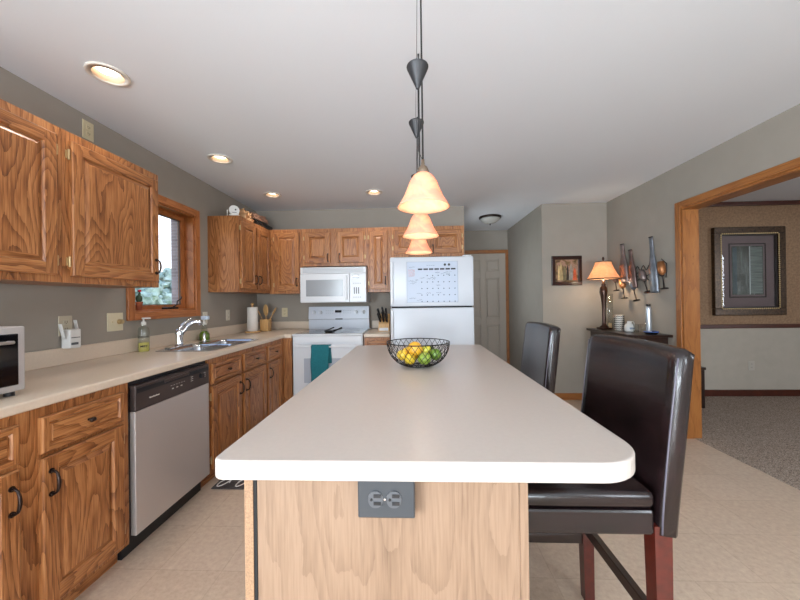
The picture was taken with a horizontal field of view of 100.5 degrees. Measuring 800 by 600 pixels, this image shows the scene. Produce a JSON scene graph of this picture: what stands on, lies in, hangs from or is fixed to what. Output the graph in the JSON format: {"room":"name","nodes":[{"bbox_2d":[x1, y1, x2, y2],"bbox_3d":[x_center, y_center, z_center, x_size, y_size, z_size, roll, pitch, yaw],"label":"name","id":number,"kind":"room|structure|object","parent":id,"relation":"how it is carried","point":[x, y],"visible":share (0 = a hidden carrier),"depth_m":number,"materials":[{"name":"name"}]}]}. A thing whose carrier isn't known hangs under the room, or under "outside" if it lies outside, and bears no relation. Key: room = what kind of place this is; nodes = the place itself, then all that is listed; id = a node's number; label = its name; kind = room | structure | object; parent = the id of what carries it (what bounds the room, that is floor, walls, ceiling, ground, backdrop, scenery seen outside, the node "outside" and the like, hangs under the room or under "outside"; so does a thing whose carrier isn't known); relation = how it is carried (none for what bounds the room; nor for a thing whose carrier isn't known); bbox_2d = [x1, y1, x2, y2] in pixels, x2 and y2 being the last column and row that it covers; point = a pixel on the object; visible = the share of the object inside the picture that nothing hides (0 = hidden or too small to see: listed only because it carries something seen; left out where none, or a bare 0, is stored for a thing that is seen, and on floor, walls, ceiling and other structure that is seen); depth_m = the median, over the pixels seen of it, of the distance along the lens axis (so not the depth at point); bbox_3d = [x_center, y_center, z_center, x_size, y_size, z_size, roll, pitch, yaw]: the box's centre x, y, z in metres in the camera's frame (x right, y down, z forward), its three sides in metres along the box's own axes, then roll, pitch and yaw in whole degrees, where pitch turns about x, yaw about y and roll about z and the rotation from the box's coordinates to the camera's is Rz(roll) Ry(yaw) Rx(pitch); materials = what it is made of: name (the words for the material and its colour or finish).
{"room":"kitchen","nodes":[
{"label":"kitchen","id":0,"kind":"room"},
{"bbox_2d":[0,67,256,352],"bbox_3d":[-2.099,0.060,-0.192,0.120,2.440,9.240,-1,0,2],"label":"wall","id":1,"kind":"structure","parent":0,"point":[37,308],"depth_m":2.17,"materials":[{"name":"beige paint"}]},
{"bbox_2d":[0,99,61,282],"bbox_3d":[-1.795,-0.461,1.267,0.375,0.753,0.718,-1,0,2],"label":"upper cabinet","id":2,"kind":"object","parent":1,"relation":"attached to","point":[30,145],"visible":1,"depth_m":1.47,"materials":[{"name":"brown wood"}]},
{"bbox_2d":[58,316,71,335],"bbox_3d":[-1.944,0.150,1.933,0.009,0.115,0.075,-1,0,2],"label":"power outlet","id":3,"kind":"object","parent":1,"relation":"attached to","point":[66,321],"visible":0.7,"depth_m":1.93,"materials":[{"name":"beige plastic"}]},
{"bbox_2d":[58,320,80,348],"bbox_3d":[-1.910,0.198,1.919,0.056,0.162,0.104,-1,0,2],"label":"wifi extender","id":4,"kind":"object","parent":1,"relation":"attached to","point":[71,338],"visible":1,"depth_m":1.91,"materials":[{"name":"white plastic"}]},
{"bbox_2d":[1,128,161,287],"bbox_3d":[-1.767,-0.459,1.934,0.375,0.753,0.613,-1,0,2],"label":"upper cabinet","id":5,"kind":"object","parent":1,"relation":"attached to","point":[109,203],"visible":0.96,"depth_m":1.84,"materials":[{"name":"brown wood"}]},
{"bbox_2d":[82,119,93,142],"bbox_3d":[-1.954,-1.060,2.085,0.009,0.115,0.070,-1,0,2],"label":"power outlet","id":6,"kind":"object","parent":1,"relation":"attached to","point":[87,127],"visible":1,"depth_m":2.08,"materials":[{"name":"beige plastic"}]},
{"bbox_2d":[107,313,123,331],"bbox_3d":[-1.920,0.148,2.256,0.030,0.122,0.118,-1,0,2],"label":"wall switch","id":7,"kind":"object","parent":1,"relation":"attached to","point":[115,321],"visible":1,"depth_m":2.25,"materials":[{"name":"beige plastic"}]},
{"bbox_2d":[126,194,200,320],"bbox_3d":[-1.971,-0.344,2.748,0.136,0.988,0.798,-1,0,2],"label":"window","id":8,"kind":"structure","parent":1,"relation":"in","point":[188,304],"depth_m":3.03,"materials":[{"name":"brown wood"}]},
{"bbox_2d":[135,290,142,309],"bbox_3d":[-1.926,-0.001,2.455,0.048,0.153,0.048,-1,0,2],"label":"potted cactus","id":9,"kind":"object","parent":8,"relation":"on","point":[138,298],"visible":0.99,"depth_m":2.44,"materials":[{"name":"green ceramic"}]},
{"bbox_2d":[25,321,308,370],"bbox_3d":[-1.585,0.318,2.098,0.705,0.096,4.379,-1,0,2],"label":"backsplash","id":10,"kind":"structure","parent":1,"relation":"attached to","point":[34,360],"depth_m":2.25,"materials":[{"name":"beige laminate"}]},
{"bbox_2d":[207,215,270,293],"bbox_3d":[-1.691,-0.454,3.784,0.370,0.753,1.015,-1,0,2],"label":"upper cabinet","id":11,"kind":"object","parent":1,"relation":"attached to","point":[238,247],"visible":0.98,"depth_m":3.28,"materials":[{"name":"brown wood"}]},
{"bbox_2d":[227,205,239,214],"bbox_3d":[-1.657,-0.884,3.306,0.113,0.102,0.070,-1,0,-26],"label":"camera","id":12,"kind":"object","parent":11,"relation":"on","point":[233,210],"visible":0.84,"depth_m":3.28,"materials":[{"name":"white plastic"}]},
{"bbox_2d":[238,208,253,221],"bbox_3d":[-1.674,-0.893,3.536,0.164,0.120,0.250,-1,0,-3],"label":"paper bag","id":13,"kind":"object","parent":11,"relation":"on","point":[243,213],"visible":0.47,"depth_m":3.45,"materials":[{"name":"brown paper"}]},
{"bbox_2d":[253,219,272,229],"bbox_3d":[-1.668,-0.873,3.916,0.200,0.083,0.420,-1,0,5],"label":"bag","id":14,"kind":"object","parent":11,"relation":"on","point":[260,223],"visible":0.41,"depth_m":3.85,"materials":[{"name":"black fabric"}]},
{"bbox_2d":[249,212,267,223],"bbox_3d":[-1.701,-0.957,3.877,0.200,0.087,0.311,-1,0,8],"label":"box","id":15,"kind":"object","parent":14,"relation":"on","point":[253,215],"visible":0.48,"depth_m":3.82,"materials":[{"name":"brown"}]},
{"bbox_2d":[135,302,142,309],"bbox_3d":[-1.926,0.045,2.455,0.048,0.062,0.048,-1,0,2],"label":"pot","id":16,"kind":"object","parent":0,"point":[138,304],"depth_m":2.44,"materials":[{"name":"brown ceramic"}]},
{"bbox_2d":[171,219,177,303],"bbox_3d":[-2.212,0.061,-0.187,0.095,2.440,9.240,-1,0,2],"label":"wall","id":17,"kind":"structure","parent":0,"point":[174,229],"depth_m":3.09,"materials":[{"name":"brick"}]},
{"bbox_2d":[0,0,799,230],"bbox_3d":[0.119,-1.238,0.419,4.696,0.100,10.940,-1,0,2],"label":"ceiling","id":18,"kind":"structure","parent":0,"point":[528,104],"depth_m":1.84,"materials":[{"name":"white paint"}]},
{"bbox_2d":[83,61,130,86],"bbox_3d":[-1.501,-1.203,1.711,0.184,0.098,0.184,-1,0,2],"label":"recessed light","id":19,"kind":"object","parent":18,"relation":"in","point":[106,73],"visible":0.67,"depth_m":1.72,"materials":[{"name":"beige"}]},
{"bbox_2d":[207,154,232,163],"bbox_3d":[-1.474,-1.200,2.726,0.184,0.098,0.184,-1,0,2],"label":"recessed light","id":20,"kind":"object","parent":18,"relation":"in","point":[218,158],"visible":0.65,"depth_m":2.75,"materials":[{"name":"beige"}]},
{"bbox_2d":[263,192,280,197],"bbox_3d":[-1.399,-1.198,3.650,0.184,0.098,0.184,-1,0,2],"label":"recessed light","id":21,"kind":"object","parent":18,"relation":"in","point":[268,194],"visible":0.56,"depth_m":3.68,"materials":[{"name":"beige"}]},
{"bbox_2d":[365,189,381,194],"bbox_3d":[-0.283,-1.213,3.610,0.184,0.098,0.184,-1,0,2],"label":"recessed light","id":22,"kind":"object","parent":18,"relation":"in","point":[371,191],"visible":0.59,"depth_m":3.64,"materials":[{"name":"beige"}]},
{"bbox_2d":[406,117,432,254],"bbox_3d":[0.117,-0.743,2.149,0.175,0.878,0.175,-1,0,2],"label":"pendant lamp","id":23,"kind":"object","parent":18,"relation":"hanging from","point":[417,247],"visible":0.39,"depth_m":2.11,"materials":[{"name":"brown glass"}]},
{"bbox_2d":[403,53,438,239],"bbox_3d":[0.094,-0.744,1.599,0.175,0.878,0.175,-1,0,2],"label":"pendant lamp","id":24,"kind":"object","parent":18,"relation":"hanging from","point":[420,227],"visible":0.76,"depth_m":1.57,"materials":[{"name":"brown glass"}]},
{"bbox_2d":[398,0,449,213],"bbox_3d":[0.073,-0.748,1.120,0.175,0.873,0.175,-1,0,2],"label":"pendant lamp","id":25,"kind":"object","parent":18,"relation":"hanging from","point":[423,195],"visible":1,"depth_m":1.10,"materials":[{"name":"brown glass"}]},
{"bbox_2d":[479,214,500,224],"bbox_3d":[1.287,-1.127,4.753,0.310,0.125,0.310,-1,0,2],"label":"flush ceiling light","id":26,"kind":"object","parent":18,"relation":"attached to","point":[489,219],"visible":1,"depth_m":4.66,"materials":[{"name":"white glass"}]},
{"bbox_2d":[256,202,607,392],"bbox_3d":[0.429,0.041,4.271,4.556,2.440,0.130,-1,0,2],"label":"wall","id":27,"kind":"structure","parent":0,"point":[566,229],"depth_m":4.14,"materials":[{"name":"beige paint"}]},
{"bbox_2d":[270,229,304,293],"bbox_3d":[-1.353,-0.457,4.091,0.387,0.765,0.372,-1,0,2],"label":"upper cabinet","id":28,"kind":"object","parent":27,"relation":"attached to","point":[285,245],"visible":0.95,"depth_m":3.94,"materials":[{"name":"brown wood"}]},
{"bbox_2d":[302,228,366,267],"bbox_3d":[-0.772,-0.625,4.067,0.777,0.445,0.372,-1,0,2],"label":"upper cabinet","id":29,"kind":"object","parent":27,"relation":"attached to","point":[333,247],"visible":0.98,"depth_m":3.93,"materials":[{"name":"brown wood"}]},
{"bbox_2d":[300,267,370,302],"bbox_3d":[-0.768,-0.175,4.037,0.770,0.412,0.429,-1,0,2],"label":"microwave","id":30,"kind":"object","parent":29,"relation":"attached to","point":[317,284],"visible":0.98,"depth_m":3.85,"materials":[{"name":"white metal"}]},
{"bbox_2d":[367,227,390,292],"bbox_3d":[-0.242,-0.473,4.044,0.275,0.761,0.372,-1,0,2],"label":"upper cabinet","id":31,"kind":"object","parent":27,"relation":"attached to","point":[378,238],"visible":0.95,"depth_m":3.90,"materials":[{"name":"brown wood"}]},
{"bbox_2d":[372,320,390,327],"bbox_3d":[-0.216,0.307,4.222,0.272,0.096,0.019,-1,0,2],"label":"backsplash","id":32,"kind":"structure","parent":27,"relation":"attached to","point":[375,324],"depth_m":4.22,"materials":[{"name":"beige laminate"}]},
{"bbox_2d":[390,226,463,257],"bbox_3d":[0.322,-0.684,4.021,0.857,0.355,0.372,-1,0,2],"label":"upper cabinet","id":33,"kind":"object","parent":27,"relation":"attached to","point":[450,241],"visible":0.56,"depth_m":3.88,"materials":[{"name":"brown wood"}]},
{"bbox_2d":[551,256,581,285],"bbox_3d":[2.066,-0.364,4.124,0.366,0.365,0.024,-1,0,2],"label":"framed picture","id":34,"kind":"object","parent":27,"relation":"attached to","point":[565,270],"visible":1,"depth_m":4.12,"materials":[{"name":"brown wood"}]},
{"bbox_2d":[555,259,577,281],"bbox_3d":[2.066,-0.364,4.130,0.286,0.285,0.010,-1,0,2],"label":"artwork","id":35,"kind":"object","parent":34,"relation":"attached to","point":[566,270],"depth_m":4.12,"materials":[{"name":"paint"}]},
{"bbox_2d":[555,393,581,399],"bbox_3d":[2.192,1.195,4.122,0.792,0.085,0.012,-1,0,2],"label":"baseboard","id":36,"kind":"structure","parent":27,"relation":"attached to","point":[564,396],"depth_m":4.12,"materials":[{"name":"brown wood"}]},
{"bbox_2d":[75,396,799,599],"bbox_3d":[2.068,1.275,0.330,8.530,0.104,10.940,-1,0,2],"label":"floor","id":37,"kind":"structure","parent":0,"point":[738,538],"depth_m":1.73,"materials":[{"name":"tile"}]},
{"bbox_2d":[0,383,128,599],"bbox_3d":[-1.623,0.842,1.205,0.682,0.873,0.855,-1,0,2],"label":"base cabinet","id":38,"kind":"object","parent":37,"relation":"on","point":[64,471],"visible":0.99,"depth_m":1.30,"materials":[{"name":"brown wood"}]},
{"bbox_2d":[117,361,209,559],"bbox_3d":[-1.589,0.845,1.945,0.638,0.871,0.607,-1,0,2],"label":"dishwasher","id":39,"kind":"object","parent":37,"relation":"on","point":[168,411],"visible":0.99,"depth_m":1.84,"materials":[{"name":"silver metal"}]},
{"bbox_2d":[211,480,243,489],"bbox_3d":[-0.987,1.268,2.836,0.525,0.014,1.210,-1,0,2],"label":"rug","id":40,"kind":"object","parent":37,"relation":"on","point":[221,484],"visible":0.09,"depth_m":2.28,"materials":[{"name":"black fabric"}]},
{"bbox_2d":[201,344,266,487],"bbox_3d":[-1.560,0.846,2.695,0.682,0.873,0.878,-1,0,2],"label":"base cabinet","id":41,"kind":"object","parent":37,"relation":"on","point":[237,380],"visible":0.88,"depth_m":2.54,"materials":[{"name":"brown wood"}]},
{"bbox_2d":[265,337,292,416],"bbox_3d":[-1.501,0.848,3.707,0.715,0.873,1.145,-1,0,2],"label":"base cabinet","id":42,"kind":"object","parent":37,"relation":"on","point":[279,353],"visible":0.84,"depth_m":3.40,"materials":[{"name":"brown wood"}]},
{"bbox_2d":[0,321,309,418],"bbox_3d":[-1.576,0.337,2.097,0.723,0.134,4.379,-1,0,2],"label":"countertop","id":43,"kind":"structure","parent":42,"relation":"on","point":[52,376],"depth_m":1.88,"materials":[{"name":"beige laminate"}]},
{"bbox_2d":[0,326,24,396],"bbox_3d":[-1.617,0.232,1.066,0.394,0.262,0.450,-1,0,2],"label":"toaster oven","id":44,"kind":"object","parent":43,"relation":"on","point":[12,345],"visible":1,"depth_m":1.24,"materials":[{"name":"silver metal"}]},
{"bbox_2d":[138,318,150,351],"bbox_3d":[-1.848,0.249,2.405,0.075,0.243,0.075,-1,0,-43],"label":"soap bottle","id":45,"kind":"object","parent":43,"relation":"on","point":[143,346],"visible":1,"depth_m":2.38,"materials":[{"name":"yellow"}]},
{"bbox_2d":[164,317,202,348],"bbox_3d":[-1.678,0.252,2.594,0.155,0.225,0.243,-1,0,2],"label":"faucet","id":46,"kind":"object","parent":43,"relation":"on","point":[179,332],"visible":1,"depth_m":2.60,"materials":[{"name":"silver metal"}]},
{"bbox_2d":[199,316,209,340],"bbox_3d":[-1.813,0.260,3.084,0.092,0.224,0.092,-1,0,2],"label":"soap dispenser","id":47,"kind":"object","parent":43,"relation":"on","point":[203,318],"visible":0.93,"depth_m":3.06,"materials":[{"name":"green"}]},
{"bbox_2d":[155,339,257,351],"bbox_3d":[-1.535,0.445,2.741,0.430,0.161,0.770,-1,0,2],"label":"sink","id":48,"kind":"object","parent":43,"relation":"in","point":[210,345],"visible":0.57,"depth_m":2.72,"materials":[{"name":"silver metal"}]},
{"bbox_2d":[168,344,231,350],"bbox_3d":[-1.520,0.444,2.557,0.325,0.160,0.343,-1,0,2],"label":"basin","id":49,"kind":"object","parent":48,"relation":"in","point":[195,347],"depth_m":2.71,"materials":[{"name":"silver metal"}]},
{"bbox_2d":[202,339,253,343],"bbox_3d":[-1.505,0.445,2.924,0.325,0.160,0.343,-1,0,2],"label":"basin","id":50,"kind":"object","parent":48,"relation":"in","point":[220,341],"depth_m":3.08,"materials":[{"name":"silver metal"}]},
{"bbox_2d":[245,303,260,332],"bbox_3d":[-1.699,0.203,3.835,0.170,0.341,0.170,-1,0,2],"label":"paper towel holder","id":51,"kind":"object","parent":43,"relation":"on","point":[252,304],"visible":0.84,"depth_m":3.78,"materials":[{"name":"brown wood"}]},
{"bbox_2d":[247,307,257,330],"bbox_3d":[-1.699,0.219,3.835,0.116,0.274,0.116,-1,0,2],"label":"paper towel roll","id":52,"kind":"object","parent":51,"relation":"on","point":[252,312],"visible":0.94,"depth_m":3.79,"materials":[{"name":"white paper"}]},
{"bbox_2d":[260,319,270,330],"bbox_3d":[-1.614,0.302,4.001,0.096,0.140,0.096,-1,0,2],"label":"utensil holder","id":53,"kind":"object","parent":43,"relation":"on","point":[265,324],"visible":0.99,"depth_m":3.95,"materials":[{"name":"brown wood"}]},
{"bbox_2d":[292,306,370,395],"bbox_3d":[-0.763,0.656,3.848,0.778,1.158,0.752,-1,0,2],"label":"electric range","id":54,"kind":"object","parent":37,"relation":"on","point":[354,321],"visible":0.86,"depth_m":3.54,"materials":[{"name":"white metal"}]},
{"bbox_2d":[310,344,331,381],"bbox_3d":[-0.825,0.660,3.483,0.218,0.389,0.041,-1,0,2],"label":"towel","id":55,"kind":"object","parent":54,"relation":"hanging from","point":[321,357],"visible":0.89,"depth_m":3.47,"materials":[{"name":"teal fabric"}]},
{"bbox_2d":[292,328,370,335],"bbox_3d":[-0.755,0.368,3.873,0.758,0.022,0.702,-1,0,2],"label":"cooktop","id":56,"kind":"object","parent":54,"relation":"in","point":[313,331],"depth_m":3.66,"materials":[{"name":"white metal"}]},
{"bbox_2d":[364,335,390,344],"bbox_3d":[-0.224,0.832,3.837,0.270,0.873,0.767,-1,0,2],"label":"base cabinet","id":57,"kind":"object","parent":37,"relation":"on","point":[367,340],"visible":0.03,"depth_m":3.51,"materials":[{"name":"brown wood"}]},
{"bbox_2d":[364,320,390,336],"bbox_3d":[-0.231,0.325,3.862,0.272,0.134,0.739,-1,0,2],"label":"countertop","id":58,"kind":"structure","parent":57,"relation":"on","point":[373,332],"depth_m":3.63,"materials":[{"name":"beige laminate"}]},
{"bbox_2d":[378,314,389,330],"bbox_3d":[-0.180,0.258,3.834,0.120,0.190,0.192,-1,0,2],"label":"knife block","id":59,"kind":"object","parent":58,"relation":"on","point":[383,326],"visible":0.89,"depth_m":3.76,"materials":[{"name":"brown wood"}]},
{"bbox_2d":[215,345,634,599],"bbox_3d":[0.103,0.800,1.627,0.950,0.914,1.865,-1,0,2],"label":"kitchen island","id":60,"kind":"object","parent":37,"relation":"on","point":[471,430],"visible":0.99,"depth_m":0.76,"materials":[{"name":"laminate"}]},
{"bbox_2d":[358,481,414,517],"bbox_3d":[-0.029,0.430,0.733,0.124,0.084,0.034,-1,0,2],"label":"power outlet","id":61,"kind":"object","parent":60,"relation":"attached to","point":[376,499],"visible":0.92,"depth_m":0.72,"materials":[{"name":"grey plastic"}]},
{"bbox_2d":[368,491,382,507],"bbox_3d":[-0.053,0.431,0.719,0.032,0.036,0.004,-1,0,2],"label":"receptacle","id":62,"kind":"object","parent":61,"relation":"attached to","point":[375,498],"depth_m":0.72,"materials":[{"name":"grey plastic"}]},
{"bbox_2d":[387,491,400,507],"bbox_3d":[-0.013,0.430,0.717,0.032,0.036,0.004,-1,0,2],"label":"receptacle","id":63,"kind":"object","parent":61,"relation":"attached to","point":[393,497],"depth_m":0.72,"materials":[{"name":"grey plastic"}]},
{"bbox_2d":[386,338,449,367],"bbox_3d":[0.095,0.278,1.727,0.330,0.127,0.330,-1,0,2],"label":"fruit bowl","id":64,"kind":"object","parent":60,"relation":"on","point":[446,343],"visible":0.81,"depth_m":1.65,"materials":[{"name":"black metal"}]},
{"bbox_2d":[404,354,414,364],"bbox_3d":[0.049,0.296,1.663,0.063,0.055,0.057,-1,0,-26],"label":"lemon","id":65,"kind":"object","parent":64,"relation":"in","point":[408,356],"visible":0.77,"depth_m":1.64,"materials":[{"name":"yellow food"}]},
{"bbox_2d":[407,341,422,358],"bbox_3d":[0.076,0.260,1.723,0.080,0.092,0.083,-1,0,-42],"label":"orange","id":66,"kind":"object","parent":64,"relation":"in","point":[411,351],"visible":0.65,"depth_m":1.69,"materials":[{"name":"orange food"}]},
{"bbox_2d":[418,352,430,364],"bbox_3d":[0.122,0.294,1.666,0.068,0.062,0.062,-1,0,15],"label":"lime","id":67,"kind":"object","parent":64,"relation":"in","point":[421,356],"visible":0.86,"depth_m":1.64,"materials":[{"name":"green food"}]},
{"bbox_2d":[430,349,440,359],"bbox_3d":[0.182,0.280,1.713,0.059,0.060,0.065,-1,0,-25],"label":"lime","id":68,"kind":"object","parent":64,"relation":"in","point":[432,351],"visible":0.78,"depth_m":1.69,"materials":[{"name":"green food"}]},
{"bbox_2d":[390,255,473,344],"bbox_3d":[0.338,0.410,3.684,0.825,1.700,0.848,-1,0,2],"label":"refrigerator","id":69,"kind":"object","parent":37,"relation":"on","point":[453,322],"visible":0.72,"depth_m":3.29,"materials":[{"name":"white metal"}]},
{"bbox_2d":[406,261,457,302],"bbox_3d":[0.319,-0.178,3.286,0.505,0.405,0.005,-1,0,2],"label":"wall calendar","id":70,"kind":"object","parent":69,"relation":"attached to","point":[430,281],"visible":1,"depth_m":3.29,"materials":[{"name":"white paper"}]},
{"bbox_2d":[520,322,560,393],"bbox_3d":[0.637,0.697,2.045,0.556,1.108,0.485,-1,0,5],"label":"bar stool","id":71,"kind":"object","parent":37,"relation":"on","point":[540,352],"visible":0.3,"depth_m":1.92,"materials":[{"name":"brown leather"}]},
{"bbox_2d":[528,334,694,599],"bbox_3d":[0.599,0.695,1.189,0.556,1.108,0.485,-1,0,2],"label":"bar stool","id":72,"kind":"object","parent":37,"relation":"on","point":[638,390],"visible":0.59,"depth_m":0.97,"materials":[{"name":"brown leather"}]},
{"bbox_2d":[586,328,672,343],"bbox_3d":[2.373,0.780,3.506,0.364,0.905,0.830,-1,0,2],"label":"console table","id":73,"kind":"object","parent":37,"relation":"on","point":[661,338],"visible":0.15,"depth_m":3.19,"materials":[{"name":"brown wood"}]},
{"bbox_2d":[586,257,621,328],"bbox_3d":[2.305,-0.081,3.766,0.346,0.820,0.346,-1,0,2],"label":"table lamp","id":74,"kind":"object","parent":73,"relation":"on","point":[602,270],"visible":1,"depth_m":3.73,"materials":[{"name":"brown metal"}]},
{"bbox_2d":[614,315,623,330],"bbox_3d":[2.372,0.245,3.602,0.095,0.165,0.095,-1,0,2],"label":"patterned vase","id":75,"kind":"object","parent":73,"relation":"on","point":[618,319],"visible":0.98,"depth_m":3.57,"materials":[{"name":"beige ceramic"}]},
{"bbox_2d":[624,321,634,331],"bbox_3d":[2.391,0.274,3.461,0.101,0.105,0.094,-1,0,2],"label":"ceramic jar","id":76,"kind":"object","parent":73,"relation":"on","point":[628,327],"visible":0.98,"depth_m":3.44,"materials":[{"name":"white ceramic"}]},
{"bbox_2d":[643,331,658,334],"bbox_3d":[2.390,0.312,3.166,0.128,0.028,0.128,-1,0,2],"label":"dish","id":77,"kind":"object","parent":73,"relation":"on","point":[645,332],"visible":0.88,"depth_m":3.13,"materials":[{"name":"blue ceramic"}]},
{"bbox_2d":[645,304,651,331],"bbox_3d":[2.374,0.176,3.177,0.048,0.277,0.048,-1,0,2],"label":"bottle","id":78,"kind":"object","parent":77,"relation":"in","point":[648,312],"visible":0.91,"depth_m":3.16,"materials":[{"name":"grey metal"}]},
{"bbox_2d":[701,366,705,407],"bbox_3d":[3.242,0.988,3.934,0.400,0.460,0.400,-1,0,2],"label":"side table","id":79,"kind":"object","parent":37,"relation":"on","point":[703,369],"visible":0.23,"depth_m":3.74,"materials":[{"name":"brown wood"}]},
{"bbox_2d":[464,230,507,249],"bbox_3d":[1.368,0.033,5.737,1.199,2.440,0.100,-1,0,2],"label":"wall","id":80,"kind":"structure","parent":0,"point":[486,239],"depth_m":5.69,"materials":[{"name":"beige paint"}]},
{"bbox_2d":[465,253,506,361],"bbox_3d":[1.415,0.227,5.631,0.765,2.030,0.106,-1,0,2],"label":"door","id":81,"kind":"structure","parent":80,"relation":"in","point":[489,274],"depth_m":5.65,"materials":[{"name":"beige wood"}]},
{"bbox_2d":[465,250,509,363],"bbox_3d":[1.411,0.202,5.665,0.870,2.100,0.040,-1,0,2],"label":"trim","id":82,"kind":"structure","parent":80,"relation":"attached to","point":[466,251],"depth_m":5.63,"materials":[{"name":"brown wood"}]},
{"bbox_2d":[507,207,538,370],"bbox_3d":[1.876,0.024,4.970,0.120,2.440,1.390,-1,0,2],"label":"wall","id":83,"kind":"structure","parent":0,"point":[522,237],"depth_m":4.95,"materials":[{"name":"beige paint"}]},
{"bbox_2d":[606,104,799,346],"bbox_3d":[2.445,-0.001,-0.444,0.130,2.440,9.120,-1,0,2],"label":"wall","id":84,"kind":"structure","parent":0,"point":[646,210],"depth_m":3.13,"materials":[{"name":"beige paint"}]},
{"bbox_2d":[612,236,668,301],"bbox_3d":[2.495,-0.306,3.490,0.094,0.647,0.830,-1,0,2],"label":"metal wall art","id":85,"kind":"object","parent":84,"relation":"attached to","point":[628,274],"visible":0.92,"depth_m":3.39,"materials":[{"name":"black"}]},
{"bbox_2d":[619,279,625,288],"bbox_3d":[2.494,-0.182,3.732,0.068,0.115,0.074,-1,0,2],"label":"glass bowl","id":86,"kind":"object","parent":85,"relation":"on","point":[622,285],"depth_m":3.70,"materials":[{"name":"orange glass"}]},
{"bbox_2d":[619,244,627,282],"bbox_3d":[2.505,-0.409,3.700,0.087,0.441,0.156,-1,0,2],"label":"bottle","id":87,"kind":"object","parent":85,"relation":"on","point":[623,266],"depth_m":3.69,"materials":[{"name":"grey"}]},
{"bbox_2d":[628,279,635,289],"bbox_3d":[2.486,-0.166,3.561,0.068,0.126,0.086,-1,0,2],"label":"glass bowl","id":88,"kind":"object","parent":85,"relation":"on","point":[632,282],"depth_m":3.53,"materials":[{"name":"glass"}]},
{"bbox_2d":[628,249,637,287],"bbox_3d":[2.502,-0.337,3.560,0.084,0.416,0.144,-1,0,2],"label":"bottle","id":89,"kind":"object","parent":85,"relation":"on","point":[632,274],"depth_m":3.54,"materials":[{"name":"black glass"}]},
{"bbox_2d":[638,269,646,280],"bbox_3d":[2.478,-0.249,3.399,0.068,0.126,0.090,-1,0,2],"label":"glass bowl","id":90,"kind":"object","parent":85,"relation":"on","point":[642,274],"depth_m":3.38,"materials":[{"name":"glass"}]},
{"bbox_2d":[648,236,659,292],"bbox_3d":[2.490,-0.347,3.245,0.081,0.556,0.133,-1,0,2],"label":"bottle","id":91,"kind":"object","parent":85,"relation":"on","point":[653,279],"depth_m":3.24,"materials":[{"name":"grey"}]},
{"bbox_2d":[657,261,665,274],"bbox_3d":[2.467,-0.299,3.139,0.068,0.134,0.073,-1,0,2],"label":"glass bowl","id":92,"kind":"object","parent":85,"relation":"on","point":[661,268],"depth_m":3.12,"materials":[{"name":"orange glass"}]},
{"bbox_2d":[674,157,799,438],"bbox_3d":[2.549,0.201,1.956,0.138,2.050,2.025,-1,0,2],"label":"trim","id":93,"kind":"structure","parent":84,"relation":"attached to","point":[690,273],"depth_m":2.95,"materials":[{"name":"brown wood"}]},
{"bbox_2d":[698,205,799,389],"bbox_3d":[4.546,-0.013,4.232,3.674,2.440,0.120,-1,0,2],"label":"wall","id":94,"kind":"structure","parent":0,"point":[726,353],"depth_m":4.18,"materials":[{"name":"beige paint"}]},
{"bbox_2d":[711,226,786,315],"bbox_3d":[4.352,-0.361,4.152,0.855,1.100,0.055,-1,0,2],"label":"framed print","id":95,"kind":"object","parent":94,"relation":"attached to","point":[748,264],"visible":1,"depth_m":4.16,"materials":[{"name":"glass"},{"name":"bronze-finished frame"},{"name":"paper matboard"}]},
{"bbox_2d":[700,324,799,328],"bbox_3d":[4.497,0.327,4.163,3.574,0.050,0.020,-1,0,2],"label":"trim","id":96,"kind":"structure","parent":94,"relation":"attached to","point":[720,326],"depth_m":4.16,"materials":[{"name":"brown wood"}]},
{"bbox_2d":[748,361,754,369],"bbox_3d":[4.407,0.823,4.171,0.075,0.115,0.009,-1,0,2],"label":"power outlet","id":97,"kind":"object","parent":94,"relation":"attached to","point":[751,364],"visible":1,"depth_m":4.17,"materials":[{"name":"beige plastic"}]},
{"bbox_2d":[705,389,799,395],"bbox_3d":[4.508,1.162,4.163,3.574,0.081,0.014,-1,0,2],"label":"baseboard","id":98,"kind":"structure","parent":94,"relation":"attached to","point":[796,392],"depth_m":4.16,"materials":[{"name":"brown wood"}]},
{"bbox_2d":[707,200,799,206],"bbox_3d":[4.477,-1.208,4.158,3.574,0.050,0.040,-1,0,2],"label":"trim","id":99,"kind":"structure","parent":94,"relation":"attached to","point":[782,202],"depth_m":4.14,"materials":[{"name":"brown wood"}]},
{"bbox_2d":[723,177,799,201],"bbox_3d":[4.477,-1.290,1.821,3.774,0.100,5.010,-1,0,2],"label":"ceiling","id":100,"kind":"structure","parent":0,"point":[790,189],"depth_m":3.86,"materials":[{"name":"white paint"}]},
{"label":"outside","id":101,"kind":"structure","parent":0,"visible":0},
{"bbox_3d":[-30.266,2.271,21.291,57.670,0.100,80.000,-1,0,2],"label":"ground","id":102,"kind":"structure","parent":101,"visible":0},
{"bbox_2d":[135,284,171,304],"bbox_3d":[-11.242,0.413,13.080,3.943,3.060,3.955,-1,0,2],"label":"tree","id":103,"kind":"object","parent":102,"relation":"on","point":[149,295],"visible":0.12,"depth_m":12.82,"materials":[{"name":"green plant"}]},
{"bbox_2d":[159,273,171,303],"bbox_3d":[-11.907,0.090,18.576,4.196,3.758,4.171,-1,0,15],"label":"tree","id":104,"kind":"object","parent":102,"relation":"on","point":[165,283],"visible":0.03,"depth_m":16.94,"materials":[{"name":"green plant"}]},
{"bbox_2d":[160,267,170,276],"bbox_3d":[-16.314,-0.055,22.293,4.786,4.188,4.812,-1,0,2],"label":"tree","id":105,"kind":"object","parent":102,"relation":"on","point":[166,271],"visible":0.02,"depth_m":21.86,"materials":[{"name":"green plant"}]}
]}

